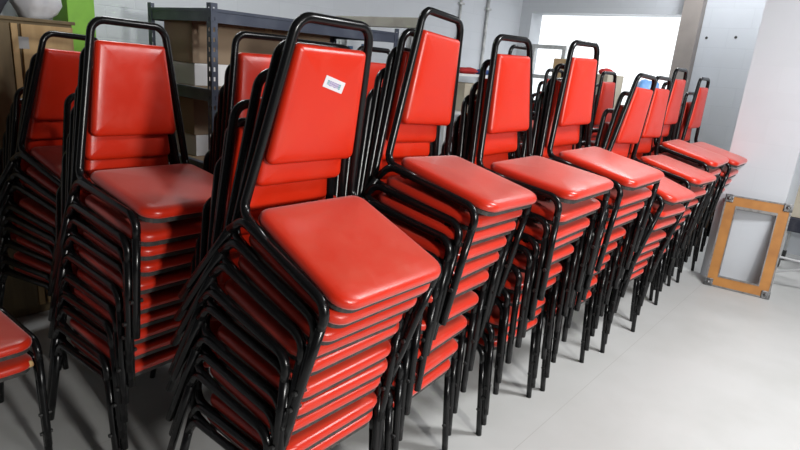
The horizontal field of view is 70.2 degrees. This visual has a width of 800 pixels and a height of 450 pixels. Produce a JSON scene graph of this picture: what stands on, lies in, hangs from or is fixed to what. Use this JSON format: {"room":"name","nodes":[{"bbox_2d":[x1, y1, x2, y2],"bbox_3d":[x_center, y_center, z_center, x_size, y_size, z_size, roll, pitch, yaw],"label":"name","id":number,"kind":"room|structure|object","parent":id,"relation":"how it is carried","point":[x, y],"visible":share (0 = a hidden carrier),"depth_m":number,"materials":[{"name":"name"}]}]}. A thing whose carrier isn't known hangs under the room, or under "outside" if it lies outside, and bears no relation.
{"room":"storage room","nodes":[
{"label":"storage room","id":0,"kind":"room"},
{"bbox_2d":[0,0,522,164],"bbox_3d":[-1.919,-1.389,3.931,0.200,3.400,10.900,18,21,38],"label":"wall","id":1,"kind":"structure","parent":0,"point":[505,15],"depth_m":5.58,"materials":[{"name":"white paint"}]},
{"bbox_2d":[0,233,799,449],"bbox_3d":[2.054,0.991,3.203,10.200,0.120,14.900,18,21,38],"label":"floor","id":2,"kind":"structure","parent":0,"point":[703,367],"depth_m":2.95,"materials":[{"name":"concrete"}]},
{"bbox_2d":[0,350,52,449],"bbox_3d":[-1.690,0.441,2.082,0.596,0.975,0.503,17,20,36],"label":"chair","id":3,"kind":"object","parent":2,"relation":"on","point":[12,368],"visible":0.5,"depth_m":2.06,"materials":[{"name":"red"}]},
{"bbox_2d":[0,307,52,446],"bbox_3d":[-1.676,0.348,2.049,0.603,0.989,0.503,17,20,36],"label":"chair","id":4,"kind":"object","parent":3,"relation":"on","point":[16,339],"visible":0.99,"depth_m":2.10,"materials":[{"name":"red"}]},
{"bbox_2d":[0,227,68,369],"bbox_3d":[-1.792,0.154,3.038,0.596,0.975,0.503,12,18,24],"label":"chair","id":5,"kind":"object","parent":2,"relation":"on","point":[20,274],"visible":0.18,"depth_m":2.86,"materials":[{"name":"black metal"}]},
{"bbox_2d":[0,148,66,360],"bbox_3d":[-1.788,0.097,3.014,0.603,0.990,0.503,12,18,24],"label":"chair","id":6,"kind":"object","parent":5,"relation":"on","point":[22,261],"visible":0.18,"depth_m":2.83,"materials":[{"name":"black"}]},
{"bbox_2d":[0,131,66,337],"bbox_3d":[-1.766,0.018,2.987,0.624,1.018,0.503,12,18,23],"label":"chair","id":7,"kind":"object","parent":6,"relation":"on","point":[24,246],"visible":0.21,"depth_m":2.81,"materials":[{"name":"black metal"}]},
{"bbox_2d":[0,113,53,256],"bbox_3d":[-1.742,-0.057,2.945,0.637,1.036,0.503,12,18,25],"label":"chair","id":8,"kind":"object","parent":7,"relation":"on","point":[21,231],"visible":0.15,"depth_m":2.76,"materials":[{"name":"black metal"}]},
{"bbox_2d":[0,98,54,243],"bbox_3d":[-1.726,-0.103,2.925,0.651,1.053,0.504,12,18,23],"label":"chair","id":9,"kind":"object","parent":8,"relation":"on","point":[20,220],"visible":0.17,"depth_m":2.73,"materials":[{"name":"black metal"}]},
{"bbox_2d":[0,87,55,236],"bbox_3d":[-1.710,-0.150,2.901,0.661,1.066,0.505,12,18,24],"label":"chair","id":10,"kind":"object","parent":9,"relation":"on","point":[31,210],"visible":0.15,"depth_m":2.72,"materials":[{"name":"black metal"}]},
{"bbox_2d":[0,68,62,216],"bbox_3d":[-1.675,-0.238,2.871,0.684,1.094,0.507,12,18,23],"label":"chair","id":11,"kind":"object","parent":10,"relation":"on","point":[27,190],"visible":0.11,"depth_m":2.70,"materials":[{"name":"black metal"}]},
{"bbox_2d":[0,53,62,205],"bbox_3d":[-1.659,-0.287,2.841,0.697,1.107,0.509,12,18,22],"label":"chair","id":12,"kind":"object","parent":11,"relation":"on","point":[37,129],"visible":0.23,"depth_m":2.67,"materials":[{"name":"black metal"}]},
{"bbox_2d":[0,31,97,189],"bbox_3d":[-1.624,-0.366,2.805,0.709,1.120,0.512,12,18,23],"label":"chair","id":13,"kind":"object","parent":12,"relation":"on","point":[55,71],"visible":0.28,"depth_m":2.63,"materials":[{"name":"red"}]},
{"bbox_2d":[0,15,74,317],"bbox_3d":[-2.394,-0.276,3.076,0.455,1.672,1.160,18,21,38],"label":"tall cabinet","id":14,"kind":"object","parent":2,"relation":"on","point":[20,37],"visible":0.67,"depth_m":3.02,"materials":[{"name":"brown wood"}]},
{"bbox_2d":[9,0,61,19],"bbox_3d":[-1.992,-1.288,3.101,0.274,0.313,0.239,18,21,38],"label":"plastic bag","id":15,"kind":"object","parent":14,"relation":"on","point":[37,9],"visible":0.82,"depth_m":3.06,"materials":[{"name":"white plastic"}]},
{"bbox_2d":[53,0,95,51],"bbox_3d":[-1.956,-1.241,3.412,0.320,3.400,0.240,18,21,38],"label":"post","id":16,"kind":"object","parent":2,"relation":"on","point":[80,12],"visible":0.11,"depth_m":3.33,"materials":[{"name":"green paint"}]},
{"bbox_2d":[49,211,178,449],"bbox_3d":[-1.113,0.405,2.369,0.596,0.975,0.503,16,20,34],"label":"chair","id":17,"kind":"object","parent":2,"relation":"on","point":[151,362],"visible":0.11,"depth_m":2.21,"materials":[{"name":"black metal"}]},
{"bbox_2d":[47,185,220,449],"bbox_3d":[-1.104,0.331,2.340,0.610,0.991,0.506,17,20,34],"label":"chair","id":18,"kind":"object","parent":17,"relation":"on","point":[94,345],"visible":0.23,"depth_m":2.13,"materials":[{"name":"black metal"}]},
{"bbox_2d":[47,171,184,449],"bbox_3d":[-1.079,0.257,2.321,0.604,0.992,0.503,16,20,33],"label":"chair","id":19,"kind":"object","parent":18,"relation":"on","point":[147,333],"visible":0.16,"depth_m":2.12,"materials":[{"name":"black metal"}]},
{"bbox_2d":[48,151,182,438],"bbox_3d":[-1.062,0.203,2.291,0.601,0.990,0.503,16,20,35],"label":"chair","id":20,"kind":"object","parent":19,"relation":"on","point":[84,304],"visible":0.25,"depth_m":2.08,"materials":[{"name":"black metal"}]},
{"bbox_2d":[49,134,184,423],"bbox_3d":[-1.042,0.136,2.268,0.614,1.005,0.503,16,20,35],"label":"chair","id":21,"kind":"object","parent":20,"relation":"on","point":[87,285],"visible":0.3,"depth_m":2.06,"materials":[{"name":"black metal"}]},
{"bbox_2d":[48,106,190,404],"bbox_3d":[-1.017,0.053,2.229,0.624,1.019,0.503,16,20,34],"label":"chair","id":22,"kind":"object","parent":21,"relation":"on","point":[93,266],"visible":0.23,"depth_m":2.02,"materials":[{"name":"black metal"}]},
{"bbox_2d":[48,87,194,386],"bbox_3d":[-0.990,-0.018,2.202,0.633,1.030,0.503,16,19,33],"label":"chair","id":23,"kind":"object","parent":22,"relation":"on","point":[162,265],"visible":0.2,"depth_m":2.00,"materials":[{"name":"black"}]},
{"bbox_2d":[50,61,197,372],"bbox_3d":[-0.969,-0.076,2.174,0.638,1.036,0.503,16,20,35],"label":"chair","id":24,"kind":"object","parent":23,"relation":"on","point":[149,253],"visible":0.21,"depth_m":2.00,"materials":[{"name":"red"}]},
{"bbox_2d":[49,47,201,360],"bbox_3d":[-0.953,-0.127,2.142,0.641,1.041,0.503,16,20,34],"label":"chair","id":25,"kind":"object","parent":24,"relation":"on","point":[112,221],"visible":0.36,"depth_m":1.99,"materials":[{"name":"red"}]},
{"bbox_2d":[51,16,212,339],"bbox_3d":[-0.918,-0.207,2.109,0.648,1.049,0.504,16,20,33],"label":"chair","id":26,"kind":"object","parent":25,"relation":"on","point":[134,89],"visible":0.85,"depth_m":2.02,"materials":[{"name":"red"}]},
{"bbox_2d":[147,2,398,168],"bbox_3d":[-0.812,-0.464,3.904,0.684,1.820,1.464,18,21,38],"label":"shelving unit","id":27,"kind":"object","parent":2,"relation":"on","point":[213,16],"visible":0.17,"depth_m":3.13,"materials":[{"name":"metal"}]},
{"bbox_2d":[175,130,210,155],"bbox_3d":[-0.976,-0.581,3.821,0.260,0.125,1.000,18,21,38],"label":"carton","id":28,"kind":"object","parent":27,"relation":"on","point":[197,145],"visible":0.18,"depth_m":3.41,"materials":[{"name":"white"}]},
{"bbox_2d":[172,96,215,134],"bbox_3d":[-0.982,-0.752,3.795,0.322,0.216,1.030,18,21,38],"label":"cardboard box","id":29,"kind":"object","parent":28,"relation":"on","point":[194,112],"visible":0.12,"depth_m":3.36,"materials":[{"name":"beige cardboard"}]},
{"bbox_2d":[173,61,227,85],"bbox_3d":[-0.944,-0.973,3.707,0.260,0.125,1.000,18,21,38],"label":"carton","id":30,"kind":"object","parent":27,"relation":"on","point":[195,74],"visible":0.21,"depth_m":3.32,"materials":[{"name":"white cardboard"}]},
{"bbox_2d":[164,20,329,64],"bbox_3d":[-0.948,-1.169,3.674,0.322,0.266,1.030,18,21,38],"label":"cardboard box","id":31,"kind":"object","parent":30,"relation":"on","point":[188,39],"visible":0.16,"depth_m":3.33,"materials":[{"name":"beige cardboard"}]},
{"bbox_2d":[180,253,373,449],"bbox_3d":[-0.431,0.579,1.965,0.596,0.975,0.503,17,20,37],"label":"chair","id":32,"kind":"object","parent":2,"relation":"on","point":[210,429],"visible":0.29,"depth_m":1.85,"materials":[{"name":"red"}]},
{"bbox_2d":[180,235,376,449],"bbox_3d":[-0.418,0.523,1.955,0.605,0.984,0.504,18,21,36],"label":"chair","id":33,"kind":"object","parent":32,"relation":"on","point":[237,427],"visible":0.3,"depth_m":1.80,"materials":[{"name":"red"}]},
{"bbox_2d":[167,197,382,449],"bbox_3d":[-0.415,0.417,1.915,0.620,1.011,0.503,18,21,38],"label":"chair","id":34,"kind":"object","parent":33,"relation":"on","point":[236,401],"visible":0.29,"depth_m":1.78,"materials":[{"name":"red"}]},
{"bbox_2d":[169,192,387,449],"bbox_3d":[-0.396,0.355,1.902,0.634,1.028,0.503,18,21,38],"label":"chair","id":35,"kind":"object","parent":34,"relation":"on","point":[253,393],"visible":0.2,"depth_m":1.72,"materials":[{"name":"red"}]},
{"bbox_2d":[166,156,390,421],"bbox_3d":[-0.388,0.294,1.876,0.642,1.038,0.503,17,20,36],"label":"chair","id":36,"kind":"object","parent":35,"relation":"on","point":[229,347],"visible":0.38,"depth_m":1.72,"materials":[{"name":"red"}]},
{"bbox_2d":[166,117,398,449],"bbox_3d":[-0.368,0.200,1.837,0.661,1.058,0.503,17,20,36],"label":"chair","id":37,"kind":"object","parent":36,"relation":"on","point":[213,308],"visible":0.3,"depth_m":1.68,"materials":[{"name":"black metal"}]},
{"bbox_2d":[168,99,403,449],"bbox_3d":[-0.357,0.151,1.820,0.666,1.065,0.503,18,21,38],"label":"chair","id":38,"kind":"object","parent":37,"relation":"on","point":[237,302],"visible":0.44,"depth_m":1.66,"materials":[{"name":"black metal"}]},
{"bbox_2d":[170,68,416,449],"bbox_3d":[-0.323,0.078,1.786,0.690,1.093,0.503,17,20,36],"label":"chair","id":39,"kind":"object","parent":38,"relation":"on","point":[248,278],"visible":0.35,"depth_m":1.61,"materials":[{"name":"black"}]},
{"bbox_2d":[174,39,429,446],"bbox_3d":[-0.289,0.013,1.746,0.704,1.107,0.503,17,20,36],"label":"chair","id":40,"kind":"object","parent":39,"relation":"on","point":[256,255],"visible":0.42,"depth_m":1.57,"materials":[{"name":"black metal"}]},
{"bbox_2d":[178,12,440,403],"bbox_3d":[-0.261,-0.041,1.713,0.714,1.116,0.503,17,20,36],"label":"chair","id":41,"kind":"object","parent":40,"relation":"on","point":[348,257],"visible":0.99,"depth_m":1.57,"materials":[{"name":"red leather"}]},
{"bbox_2d":[336,16,424,48],"bbox_3d":[-0.240,-0.630,4.484,0.900,1.905,0.070,18,21,38],"label":"frame","id":42,"kind":"object","parent":2,"relation":"on","point":[387,22],"visible":0.11,"depth_m":4.12,"materials":[{"name":"metal"}]},
{"bbox_2d":[375,359,450,449],"bbox_3d":[-0.131,0.502,2.315,0.596,0.975,0.503,16,19,33],"label":"chair","id":43,"kind":"object","parent":2,"relation":"on","point":[444,368],"visible":0.11,"depth_m":2.38,"materials":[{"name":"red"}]},
{"bbox_2d":[381,338,457,449],"bbox_3d":[-0.110,0.415,2.304,0.602,0.991,0.503,15,19,32],"label":"chair","id":44,"kind":"object","parent":43,"relation":"on","point":[449,349],"visible":0.15,"depth_m":2.20,"materials":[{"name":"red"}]},
{"bbox_2d":[388,315,466,449],"bbox_3d":[-0.080,0.310,2.284,0.612,1.005,0.503,15,19,32],"label":"chair","id":45,"kind":"object","parent":44,"relation":"on","point":[456,326],"visible":0.17,"depth_m":2.15,"materials":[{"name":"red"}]},
{"bbox_2d":[333,175,478,440],"bbox_3d":[-0.040,0.203,2.270,0.619,1.016,0.505,16,20,34],"label":"chair","id":46,"kind":"object","parent":45,"relation":"on","point":[468,301],"visible":0.23,"depth_m":2.18,"materials":[{"name":"black"}]},
{"bbox_2d":[345,156,488,414],"bbox_3d":[-0.008,0.099,2.243,0.629,1.031,0.508,16,20,34],"label":"chair","id":47,"kind":"object","parent":46,"relation":"on","point":[479,279],"visible":0.12,"depth_m":2.12,"materials":[{"name":"black metal"}]},
{"bbox_2d":[355,87,498,391],"bbox_3d":[0.028,0.011,2.239,0.646,1.054,0.510,15,19,31],"label":"chair","id":48,"kind":"object","parent":47,"relation":"on","point":[472,267],"visible":0.16,"depth_m":2.08,"materials":[{"name":"black metal"}]},
{"bbox_2d":[358,68,506,372],"bbox_3d":[0.051,-0.055,2.225,0.651,1.061,0.512,16,20,34],"label":"chair","id":49,"kind":"object","parent":48,"relation":"on","point":[427,242],"visible":0.2,"depth_m":2.08,"materials":[{"name":"black"}]},
{"bbox_2d":[363,46,515,355],"bbox_3d":[0.081,-0.125,2.207,0.657,1.070,0.514,16,20,34],"label":"chair","id":50,"kind":"object","parent":49,"relation":"on","point":[393,207],"visible":0.41,"depth_m":2.05,"materials":[{"name":"black metal"}]},
{"bbox_2d":[360,28,521,339],"bbox_3d":[0.102,-0.183,2.201,0.666,1.082,0.516,15,19,32],"label":"chair","id":51,"kind":"object","parent":50,"relation":"on","point":[407,191],"visible":0.45,"depth_m":2.05,"materials":[{"name":"black metal"}]},
{"bbox_2d":[362,7,536,325],"bbox_3d":[0.146,-0.242,2.167,0.678,1.095,0.518,15,19,32],"label":"chair","id":52,"kind":"object","parent":51,"relation":"on","point":[428,93],"visible":0.94,"depth_m":2.05,"materials":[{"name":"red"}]},
{"bbox_2d":[454,318,536,435],"bbox_3d":[0.341,0.394,2.820,0.596,0.975,0.503,18,21,39],"label":"chair","id":53,"kind":"object","parent":2,"relation":"on","point":[532,324],"visible":0.13,"depth_m":2.59,"materials":[{"name":"black metal"}]},
{"bbox_2d":[466,308,540,425],"bbox_3d":[0.357,0.339,2.803,0.597,0.976,0.504,18,21,38],"label":"chair","id":54,"kind":"object","parent":53,"relation":"on","point":[485,335],"visible":0.16,"depth_m":2.55,"materials":[{"name":"black metal"}]},
{"bbox_2d":[462,297,545,414],"bbox_3d":[0.364,0.279,2.781,0.627,1.004,0.505,20,22,37],"label":"chair","id":55,"kind":"object","parent":54,"relation":"on","point":[493,323],"visible":0.15,"depth_m":2.54,"materials":[{"name":"black metal"}]},
{"bbox_2d":[438,154,555,394],"bbox_3d":[0.403,0.172,2.739,0.604,0.992,0.503,18,21,38],"label":"chair","id":56,"kind":"object","parent":55,"relation":"on","point":[499,301],"visible":0.09,"depth_m":2.52,"materials":[{"name":"black metal"}]},
{"bbox_2d":[441,141,561,382],"bbox_3d":[0.418,0.109,2.706,0.612,1.002,0.503,18,21,38],"label":"chair","id":57,"kind":"object","parent":56,"relation":"on","point":[555,271],"visible":0.24,"depth_m":2.48,"materials":[{"name":"black metal"}]},
{"bbox_2d":[451,115,573,363],"bbox_3d":[0.461,0.012,2.671,0.620,1.011,0.503,18,21,39],"label":"chair","id":58,"kind":"object","parent":57,"relation":"on","point":[518,266],"visible":0.2,"depth_m":2.49,"materials":[{"name":"black metal"}]},
{"bbox_2d":[457,94,582,347],"bbox_3d":[0.489,-0.067,2.627,0.622,1.014,0.503,18,21,38],"label":"chair","id":59,"kind":"object","parent":58,"relation":"on","point":[526,248],"visible":0.23,"depth_m":2.49,"materials":[{"name":"black"}]},
{"bbox_2d":[462,82,589,337],"bbox_3d":[0.511,-0.116,2.610,0.630,1.024,0.503,18,21,38],"label":"chair","id":60,"kind":"object","parent":59,"relation":"on","point":[533,232],"visible":0.27,"depth_m":2.47,"materials":[{"name":"black"}]},
{"bbox_2d":[469,59,600,320],"bbox_3d":[0.541,-0.198,2.564,0.634,1.030,0.503,18,21,38],"label":"chair","id":61,"kind":"object","parent":60,"relation":"on","point":[542,211],"visible":0.39,"depth_m":2.43,"materials":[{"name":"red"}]},
{"bbox_2d":[476,34,613,300],"bbox_3d":[0.579,-0.288,2.517,0.640,1.037,0.503,18,21,39],"label":"chair","id":62,"kind":"object","parent":61,"relation":"on","point":[507,108],"visible":0.91,"depth_m":2.42,"materials":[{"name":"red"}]},
{"bbox_2d":[457,290,590,391],"bbox_3d":[0.742,0.308,3.226,0.596,0.975,0.503,19,21,40],"label":"chair","id":63,"kind":"object","parent":2,"relation":"on","point":[582,351],"visible":0.14,"depth_m":3.25,"materials":[{"name":"black metal"}]},
{"bbox_2d":[544,276,596,377],"bbox_3d":[0.760,0.225,3.196,0.605,0.984,0.505,20,22,40],"label":"chair","id":64,"kind":"object","parent":63,"relation":"on","point":[594,279],"visible":0.11,"depth_m":3.22,"materials":[{"name":"black metal"}]},
{"bbox_2d":[512,154,604,362],"bbox_3d":[0.786,0.133,3.160,0.602,0.989,0.503,19,21,40],"label":"chair","id":65,"kind":"object","parent":64,"relation":"on","point":[553,356],"visible":0.11,"depth_m":3.12,"materials":[{"name":"black metal"}]},
{"bbox_2d":[511,143,609,353],"bbox_3d":[0.800,0.078,3.136,0.612,1.002,0.503,19,22,41],"label":"chair","id":66,"kind":"object","parent":65,"relation":"on","point":[607,256],"visible":0.1,"depth_m":3.16,"materials":[{"name":"black metal"}]},
{"bbox_2d":[512,131,616,341],"bbox_3d":[0.827,0.008,3.105,0.616,1.007,0.503,18,21,39],"label":"chair","id":67,"kind":"object","parent":66,"relation":"on","point":[611,247],"visible":0.17,"depth_m":3.03,"materials":[{"name":"black"}]},
{"bbox_2d":[520,112,625,327],"bbox_3d":[0.852,-0.073,3.068,0.632,1.026,0.503,19,21,40],"label":"chair","id":68,"kind":"object","parent":67,"relation":"on","point":[617,234],"visible":0.2,"depth_m":2.97,"materials":[{"name":"black"}]},
{"bbox_2d":[532,91,636,310],"bbox_3d":[0.891,-0.168,3.022,0.638,1.035,0.503,19,21,40],"label":"chair","id":69,"kind":"object","parent":68,"relation":"on","point":[629,219],"visible":0.23,"depth_m":2.89,"materials":[{"name":"black metal"}]},
{"bbox_2d":[534,78,643,300],"bbox_3d":[0.915,-0.227,2.995,0.645,1.043,0.503,19,21,40],"label":"chair","id":70,"kind":"object","parent":69,"relation":"on","point":[629,210],"visible":0.19,"depth_m":2.87,"materials":[{"name":"black"}]},
{"bbox_2d":[537,63,651,289],"bbox_3d":[0.933,-0.285,2.956,0.649,1.048,0.503,19,22,41],"label":"chair","id":71,"kind":"object","parent":70,"relation":"on","point":[566,135],"visible":0.29,"depth_m":2.84,"materials":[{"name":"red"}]},
{"bbox_2d":[547,40,663,271],"bbox_3d":[0.973,-0.380,2.912,0.662,1.064,0.503,19,21,40],"label":"chair","id":72,"kind":"object","parent":71,"relation":"on","point":[576,97],"visible":0.88,"depth_m":2.80,"materials":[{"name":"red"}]},
{"bbox_2d":[594,269,643,352],"bbox_3d":[1.233,0.212,3.696,0.596,0.975,0.503,19,22,41],"label":"chair","id":73,"kind":"object","parent":2,"relation":"on","point":[637,274],"visible":0.15,"depth_m":3.58,"materials":[{"name":"black metal"}]},
{"bbox_2d":[605,260,646,343],"bbox_3d":[1.241,0.147,3.678,0.603,0.992,0.503,19,21,40],"label":"chair","id":74,"kind":"object","parent":73,"relation":"on","point":[643,264],"visible":0.14,"depth_m":3.53,"materials":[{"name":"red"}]},
{"bbox_2d":[605,251,652,333],"bbox_3d":[1.255,0.077,3.641,0.612,1.004,0.503,19,22,41],"label":"chair","id":75,"kind":"object","parent":74,"relation":"on","point":[648,255],"visible":0.12,"depth_m":3.50,"materials":[{"name":"black metal"}]},
{"bbox_2d":[581,140,658,323],"bbox_3d":[1.273,0.005,3.609,0.629,1.027,0.503,20,22,41],"label":"chair","id":76,"kind":"object","parent":75,"relation":"on","point":[653,247],"visible":0.12,"depth_m":3.50,"materials":[{"name":"black"}]},
{"bbox_2d":[584,128,665,312],"bbox_3d":[1.299,-0.065,3.584,0.644,1.047,0.505,19,22,41],"label":"chair","id":77,"kind":"object","parent":76,"relation":"on","point":[657,236],"visible":0.22,"depth_m":3.43,"materials":[{"name":"black"}]},
{"bbox_2d":[594,108,675,297],"bbox_3d":[1.328,-0.168,3.526,0.663,1.069,0.509,18,21,39],"label":"chair","id":78,"kind":"object","parent":77,"relation":"on","point":[666,223],"visible":0.24,"depth_m":3.39,"materials":[{"name":"black metal"}]},
{"bbox_2d":[602,91,684,283],"bbox_3d":[1.356,-0.256,3.486,0.683,1.095,0.511,19,21,40],"label":"chair","id":79,"kind":"object","parent":78,"relation":"on","point":[668,211],"visible":0.3,"depth_m":3.33,"materials":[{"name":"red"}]},
{"bbox_2d":[607,73,694,268],"bbox_3d":[1.390,-0.345,3.441,0.696,1.110,0.515,19,21,40],"label":"chair","id":80,"kind":"object","parent":79,"relation":"on","point":[630,125],"visible":0.55,"depth_m":3.32,"materials":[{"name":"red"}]},
{"bbox_2d":[629,248,665,321],"bbox_3d":[1.602,0.102,4.177,0.596,0.975,0.503,19,21,40],"label":"chair","id":81,"kind":"object","parent":2,"relation":"on","point":[662,256],"visible":0.1,"depth_m":4.21,"materials":[{"name":"black metal"}]},
{"bbox_2d":[659,235,672,291],"bbox_3d":[1.625,-0.014,4.134,0.606,0.994,0.503,19,21,40],"label":"chair","id":82,"kind":"object","parent":81,"relation":"on","point":[668,246],"visible":0.04,"depth_m":4.20,"materials":[{"name":"black metal"}]},
{"bbox_2d":[663,225,679,281],"bbox_3d":[1.651,-0.095,4.102,0.620,1.013,0.503,19,21,40],"label":"chair","id":83,"kind":"object","parent":82,"relation":"on","point":[678,226],"visible":0.07,"depth_m":4.16,"materials":[{"name":"black metal"}]},
{"bbox_2d":[667,217,684,275],"bbox_3d":[1.667,-0.150,4.068,0.622,1.015,0.503,20,22,41],"label":"chair","id":84,"kind":"object","parent":83,"relation":"on","point":[682,220],"visible":0.06,"depth_m":4.12,"materials":[{"name":"black metal"}]},
{"bbox_2d":[661,208,690,267],"bbox_3d":[1.692,-0.216,4.046,0.639,1.037,0.503,19,22,41],"label":"chair","id":85,"kind":"object","parent":84,"relation":"on","point":[687,211],"visible":0.08,"depth_m":4.07,"materials":[{"name":"black metal"}]},
{"bbox_2d":[628,153,697,257],"bbox_3d":[1.717,-0.291,4.005,0.652,1.050,0.503,19,21,40],"label":"chair","id":86,"kind":"object","parent":85,"relation":"on","point":[693,202],"visible":0.08,"depth_m":4.05,"materials":[{"name":"black"}]},
{"bbox_2d":[629,138,705,248],"bbox_3d":[1.745,-0.366,3.967,0.663,1.064,0.504,19,22,41],"label":"chair","id":87,"kind":"object","parent":86,"relation":"on","point":[645,145],"visible":0.2,"depth_m":3.99,"materials":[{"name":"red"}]},
{"bbox_2d":[635,75,715,245],"bbox_3d":[1.782,-0.464,3.910,0.674,1.078,0.506,19,21,40],"label":"chair","id":88,"kind":"object","parent":87,"relation":"on","point":[686,174],"visible":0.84,"depth_m":3.81,"materials":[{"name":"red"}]},
{"bbox_2d":[676,225,697,282],"bbox_3d":[2.317,-0.083,5.016,0.596,0.975,0.503,18,21,38],"label":"chair","id":89,"kind":"object","parent":2,"relation":"on","point":[693,257],"visible":0.05,"depth_m":4.87,"materials":[{"name":"black metal"}]},
{"bbox_2d":[679,230,702,272],"bbox_3d":[2.332,-0.180,4.979,0.604,0.990,0.503,18,21,38],"label":"chair","id":90,"kind":"object","parent":89,"relation":"on","point":[699,239],"visible":0.04,"depth_m":5.04,"materials":[{"name":"black metal"}]},
{"bbox_2d":[684,228,705,262],"bbox_3d":[2.370,-0.271,4.947,0.609,0.997,0.503,18,21,39],"label":"chair","id":91,"kind":"object","parent":90,"relation":"on","point":[703,237],"visible":0.06,"depth_m":4.73,"materials":[{"name":"black metal"}]},
{"bbox_2d":[687,216,711,256],"bbox_3d":[2.381,-0.326,4.915,0.619,1.008,0.503,18,21,38],"label":"chair","id":92,"kind":"object","parent":91,"relation":"on","point":[708,225],"visible":0.04,"depth_m":4.70,"materials":[{"name":"black metal"}]},
{"bbox_2d":[663,127,724,245],"bbox_3d":[2.420,-0.416,4.882,0.632,1.024,0.503,18,21,38],"label":"chair","id":93,"kind":"object","parent":92,"relation":"on","point":[699,224],"visible":0.07,"depth_m":4.68,"materials":[{"name":"black metal"}]},
{"bbox_2d":[668,104,731,237],"bbox_3d":[2.443,-0.494,4.835,0.646,1.038,0.503,18,21,38],"label":"chair","id":94,"kind":"object","parent":93,"relation":"on","point":[729,180],"visible":0.08,"depth_m":4.62,"materials":[{"name":"black metal"}]},
{"bbox_2d":[675,92,737,227],"bbox_3d":[2.480,-0.575,4.800,0.655,1.049,0.503,18,21,38],"label":"chair","id":95,"kind":"object","parent":94,"relation":"on","point":[686,105],"visible":0.33,"depth_m":4.66,"materials":[{"name":"black metal"}]},
{"bbox_2d":[681,77,747,215],"bbox_3d":[2.517,-0.675,4.747,0.673,1.069,0.503,18,21,38],"label":"chair","id":96,"kind":"object","parent":95,"relation":"on","point":[695,114],"visible":0.7,"depth_m":4.62,"materials":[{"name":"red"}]},
{"bbox_2d":[703,194,793,299],"bbox_3d":[2.852,0.171,4.675,0.478,0.774,0.236,14,19,30],"label":"wooden frame","id":97,"kind":"object","parent":2,"relation":"on","point":[782,211],"visible":1,"depth_m":4.64,"materials":[{"name":"orange wood"}]},
{"bbox_3d":[-0.643,0.368,2.629,0.595,0.975,0.503,17,20,36],"label":"chair","id":98,"kind":"object","parent":2,"relation":"on","visible":0},
{"bbox_2d":[219,64,234,157],"bbox_3d":[-0.497,-0.143,2.395,0.631,1.022,0.503,17,20,36],"label":"chair","id":99,"kind":"object","parent":98,"relation":"on","point":[226,77],"visible":0.05,"depth_m":2.27,"materials":[{"name":"black metal"}]},
{"bbox_2d":[224,31,336,199],"bbox_3d":[-0.462,-0.241,2.342,0.639,1.032,0.503,17,20,36],"label":"chair","id":100,"kind":"object","parent":99,"relation":"on","point":[244,67],"visible":0.12,"depth_m":2.23,"materials":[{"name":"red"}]},
{"bbox_2d":[516,0,799,255],"bbox_3d":[4.894,-1.158,5.075,8.700,3.400,0.280,18,21,38],"label":"wall","id":101,"kind":"structure","parent":0,"point":[724,59],"depth_m":6.14,"materials":[{"name":"grey paint"}]},
{"bbox_2d":[666,0,707,111],"bbox_3d":[3.105,-1.663,6.295,0.190,3.400,0.160,18,21,38],"label":"trim","id":102,"kind":"structure","parent":101,"relation":"attached to","point":[693,12],"depth_m":6.13,"materials":[{"name":"beige paint"}]},
{"bbox_2d":[700,0,799,283],"bbox_3d":[3.189,-1.182,4.672,0.477,3.400,0.650,18,21,38],"label":"wall","id":103,"kind":"structure","parent":0,"point":[767,129],"depth_m":4.56,"materials":[{"name":"white paint"}]},
{"bbox_3d":[1.660,-0.456,4.681,0.596,0.975,0.503,24,25,36],"label":"chair","id":104,"kind":"object","parent":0,"visible":0},
{"bbox_2d":[581,124,595,140],"bbox_3d":[1.663,-0.528,4.678,0.640,1.034,0.503,17,20,36],"label":"chair","id":105,"kind":"object","parent":104,"relation":"on","point":[583,126],"visible":0.02,"depth_m":4.56,"materials":[{"name":"black"}]},
{"bbox_2d":[583,84,598,145],"bbox_3d":[1.684,-0.601,4.631,0.649,1.041,0.503,17,20,36],"label":"chair","id":106,"kind":"object","parent":105,"relation":"on","point":[594,126],"visible":0.02,"depth_m":4.52,"materials":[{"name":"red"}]},
{"bbox_2d":[592,71,658,154],"bbox_3d":[1.716,-0.686,4.588,0.658,1.052,0.503,17,20,37],"label":"chair","id":107,"kind":"object","parent":106,"relation":"on","point":[605,95],"visible":0.25,"depth_m":4.50,"materials":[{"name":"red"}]},
{"bbox_3d":[1.999,-0.292,4.434,0.596,0.975,0.503,24,25,36],"label":"chair","id":108,"kind":"object","parent":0,"visible":0},
{"bbox_2d":[686,232,691,244],"bbox_3d":[2.000,-0.358,4.427,0.635,1.029,0.503,18,21,39],"label":"chair","id":109,"kind":"object","parent":108,"relation":"on","point":[689,237],"visible":0.02,"depth_m":4.55,"materials":[{"name":"black metal"}]},
{"bbox_3d":[2.053,-0.418,4.365,0.596,0.975,0.503,28,27,34],"label":"chair","id":110,"kind":"object","parent":109,"relation":"on","visible":0},
{"bbox_2d":[644,137,705,230],"bbox_3d":[2.036,-0.476,4.370,0.659,1.056,0.503,18,21,37],"label":"chair","id":111,"kind":"object","parent":110,"relation":"on","point":[661,141],"visible":0.02,"depth_m":4.48,"materials":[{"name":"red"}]},
{"bbox_2d":[659,81,720,223],"bbox_3d":[2.069,-0.541,4.346,0.663,1.061,0.503,18,21,38],"label":"chair","id":112,"kind":"object","parent":111,"relation":"on","point":[666,128],"visible":0.29,"depth_m":4.31,"materials":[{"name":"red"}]},
{"bbox_2d":[643,68,728,212],"bbox_3d":[2.100,-0.626,4.303,0.675,1.075,0.503,18,21,38],"label":"chair","id":113,"kind":"object","parent":112,"relation":"on","point":[707,159],"visible":0.78,"depth_m":4.17,"materials":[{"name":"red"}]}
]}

